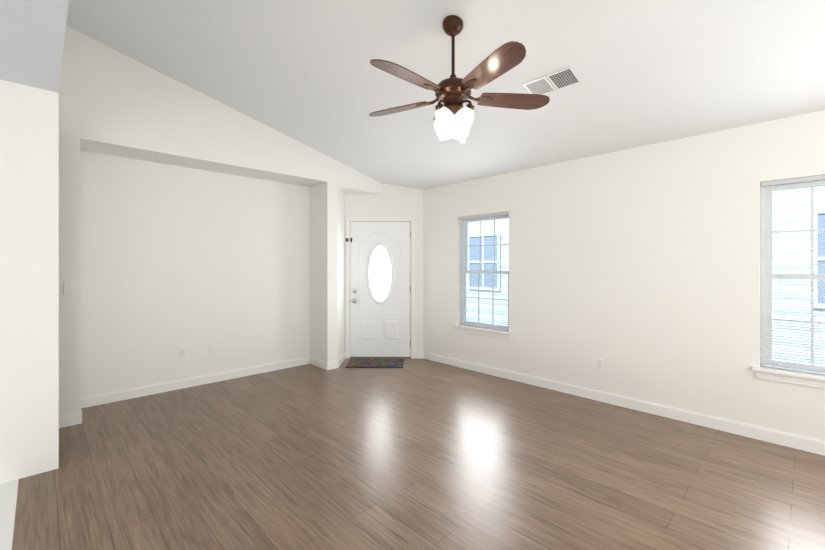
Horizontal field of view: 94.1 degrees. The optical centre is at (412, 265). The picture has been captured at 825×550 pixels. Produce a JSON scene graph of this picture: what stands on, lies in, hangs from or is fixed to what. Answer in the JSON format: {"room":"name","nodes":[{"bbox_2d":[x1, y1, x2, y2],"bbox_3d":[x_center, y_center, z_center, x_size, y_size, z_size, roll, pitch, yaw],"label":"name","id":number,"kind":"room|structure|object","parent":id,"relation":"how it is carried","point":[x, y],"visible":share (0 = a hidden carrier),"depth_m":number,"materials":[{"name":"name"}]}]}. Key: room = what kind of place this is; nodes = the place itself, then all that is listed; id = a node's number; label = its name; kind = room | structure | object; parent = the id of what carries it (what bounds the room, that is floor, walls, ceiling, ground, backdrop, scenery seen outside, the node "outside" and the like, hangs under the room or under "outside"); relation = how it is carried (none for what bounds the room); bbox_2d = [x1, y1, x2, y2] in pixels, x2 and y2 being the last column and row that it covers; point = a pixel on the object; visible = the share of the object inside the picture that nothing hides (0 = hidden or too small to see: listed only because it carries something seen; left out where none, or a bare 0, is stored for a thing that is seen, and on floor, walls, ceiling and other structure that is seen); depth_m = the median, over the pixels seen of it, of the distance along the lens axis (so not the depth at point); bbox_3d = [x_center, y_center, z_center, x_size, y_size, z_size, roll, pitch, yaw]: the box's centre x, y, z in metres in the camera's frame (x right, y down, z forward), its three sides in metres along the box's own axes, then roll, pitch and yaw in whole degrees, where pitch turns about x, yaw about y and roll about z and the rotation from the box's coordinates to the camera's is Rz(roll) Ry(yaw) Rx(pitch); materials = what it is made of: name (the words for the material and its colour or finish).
{"room":"living room","nodes":[
{"label":"living room","id":0,"kind":"room"},
{"bbox_2d":[0,479,18,549],"bbox_3d":[-1.300,1.378,-0.383,2.200,0.004,5.860,0,0,-44],"label":"floor","id":1,"kind":"structure","parent":0,"point":[8,494],"depth_m":2.15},
{"bbox_2d":[0,80,58,482],"bbox_3d":[-3.342,0.075,1.789,2.490,2.610,0.100,0,0,-44],"label":"wall","id":2,"kind":"structure","parent":0,"point":[29,280],"depth_m":2.52,"materials":[{"name":"paint"}]},
{"bbox_2d":[0,0,67,92],"bbox_3d":[-1.560,-1.240,-0.050,2.490,0.120,6.900,0,0,-44],"label":"ceiling","id":3,"kind":"structure","parent":0,"point":[32,34],"depth_m":2.02,"materials":[{"name":"white paint"}]},
{"bbox_2d":[59,26,381,415],"bbox_3d":[-2.846,-0.374,3.849,6.070,3.509,0.590,0,0,-44],"label":"wall","id":4,"kind":"structure","parent":0,"point":[195,222],"depth_m":4.21,"materials":[{"name":"paint"}]},
{"bbox_2d":[63,281,73,294],"bbox_3d":[-2.965,0.190,3.311,0.070,0.115,0.017,0,0,-44],"label":"light switch","id":5,"kind":"object","parent":4,"relation":"attached to","point":[68,287],"visible":1,"depth_m":3.31,"materials":[{"name":"white plastic"}]},
{"bbox_2d":[59,408,81,427],"bbox_3d":[-3.823,1.330,2.482,2.563,0.100,0.013,0,0,-44],"label":"baseboard","id":6,"kind":"structure","parent":4,"relation":"attached to","point":[74,418],"depth_m":3.32,"materials":[{"name":"white wood"}]},
{"bbox_2d":[80,398,82,407],"bbox_3d":[-3.069,1.330,3.536,0.013,0.100,0.450,0,0,-44],"label":"baseboard","id":7,"kind":"structure","parent":4,"relation":"attached to","point":[81,399],"depth_m":3.72,"materials":[{"name":"white wood"}]},
{"bbox_2d":[180,346,186,356],"bbox_3d":[-2.587,0.970,4.337,0.070,0.115,0.009,0,0,-44],"label":"outlet","id":8,"kind":"object","parent":4,"relation":"attached to","point":[183,351],"visible":1,"depth_m":4.34,"materials":[{"name":"white plastic"}]},
{"bbox_2d":[83,357,306,407],"bbox_3d":[-2.346,1.330,4.569,2.490,0.100,0.014,0,0,-44],"label":"baseboard","id":9,"kind":"structure","parent":4,"relation":"attached to","point":[89,401],"depth_m":4.34,"materials":[{"name":"white wood"}]},
{"bbox_2d":[209,343,214,352],"bbox_3d":[-2.370,0.970,4.544,0.070,0.115,0.014,0,0,-44],"label":"outlet","id":10,"kind":"object","parent":4,"relation":"attached to","point":[211,347],"visible":1,"depth_m":4.54,"materials":[{"name":"white plastic"}]},
{"bbox_2d":[311,352,345,369],"bbox_3d":[-1.068,1.330,5.424,0.563,0.100,0.404,0,0,-44],"label":"baseboard","id":11,"kind":"structure","parent":4,"relation":"attached to","point":[316,362],"depth_m":5.20,"materials":[{"name":"white wood"}]},
{"bbox_2d":[345,183,422,351],"bbox_3d":[-0.387,-0.011,5.819,1.550,2.781,0.140,0,0,1],"label":"wall","id":12,"kind":"structure","parent":0,"point":[395,201],"depth_m":5.75,"materials":[{"name":"paint"}]},
{"bbox_2d":[346,217,414,358],"bbox_3d":[-0.482,0.326,5.806,1.036,2.108,0.227,0,0,1],"label":"door","id":13,"kind":"structure","parent":12,"relation":"attached to","point":[380,287],"depth_m":5.77,"materials":[{"name":"white metal"}]},
{"bbox_2d":[12,358,824,549],"bbox_3d":[-0.260,1.440,1.712,6.810,0.120,7.620,0,0,-44],"label":"floor","id":14,"kind":"structure","parent":0,"point":[419,454],"depth_m":2.54,"materials":[{"name":"brown wood"}]},
{"bbox_2d":[345,359,403,367],"bbox_3d":[-0.518,1.373,5.431,0.780,0.013,0.460,0,0,1],"label":"doormat","id":15,"kind":"object","parent":14,"relation":"on","point":[375,363],"visible":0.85,"depth_m":5.38,"materials":[{"name":"multicoloured fabric"}]},
{"bbox_2d":[66,0,824,189],"bbox_3d":[0.634,-1.639,2.578,4.320,1.140,7.620,0,0,-44],"label":"ceiling","id":16,"kind":"structure","parent":0,"point":[647,72],"depth_m":3.00,"materials":[{"name":"paint"}]},
{"bbox_2d":[369,15,549,142],"bbox_3d":[0.231,-1.243,2.556,1.249,0.824,1.299,0,0,-44],"label":"ceiling fan light","id":17,"kind":"object","parent":16,"relation":"hanging from","point":[453,118],"visible":1,"depth_m":2.49,"materials":[{"name":"brown wood"}]},
{"bbox_2d":[523,66,581,94],"bbox_3d":[1.086,-1.429,3.002,0.200,0.008,0.388,19,-13,-43],"label":"ceiling vent","id":18,"kind":"object","parent":16,"relation":"in","point":[562,78],"visible":0.98,"depth_m":2.98,"materials":[{"name":"white metal"}]},
{"bbox_2d":[423,110,824,440],"bbox_3d":[2.379,0.090,3.559,0.150,2.580,6.600,0,0,-44],"label":"wall","id":19,"kind":"structure","parent":0,"point":[637,270],"depth_m":3.64,"materials":[{"name":"paint"}]},
{"bbox_2d":[453,212,511,338],"bbox_3d":[0.935,0.112,5.014,0.193,1.561,0.890,0,0,-44],"label":"window","id":20,"kind":"structure","parent":19,"relation":"in","point":[489,329],"depth_m":5.04,"materials":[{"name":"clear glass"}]},
{"bbox_2d":[596,358,603,370],"bbox_3d":[1.914,1.005,3.924,0.009,0.115,0.070,0,0,-44],"label":"electrical outlet","id":21,"kind":"object","parent":19,"relation":"attached to","point":[599,364],"visible":1,"depth_m":3.92,"materials":[{"name":"white plastic"}]},
{"bbox_2d":[430,353,824,455],"bbox_3d":[2.404,1.330,3.415,0.013,0.100,6.160,0,0,-44],"label":"baseboard","id":22,"kind":"structure","parent":19,"relation":"attached to","point":[815,446],"depth_m":3.54,"materials":[{"name":"white wood"}]},
{"bbox_2d":[752,175,824,388],"bbox_3d":[3.079,0.112,2.803,0.193,1.561,0.890,0,0,-44],"label":"window","id":23,"kind":"structure","parent":19,"relation":"in","point":[812,375],"depth_m":2.98,"materials":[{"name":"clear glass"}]},
{"label":"outside","id":24,"kind":"structure","parent":0,"visible":0},
{"bbox_3d":[0.111,1.755,7.070,70.000,0.150,70.000,0,0,-44],"label":"ground","id":25,"kind":"structure","parent":24,"visible":0},
{"bbox_2d":[466,186,824,366],"bbox_3d":[8.514,-2.770,10.340,8.800,8.900,21.600,0,0,-44],"label":"neighbor house","id":26,"kind":"structure","parent":25,"relation":"on","point":[807,237],"depth_m":6.67,"materials":[{"name":"white"}]}
]}

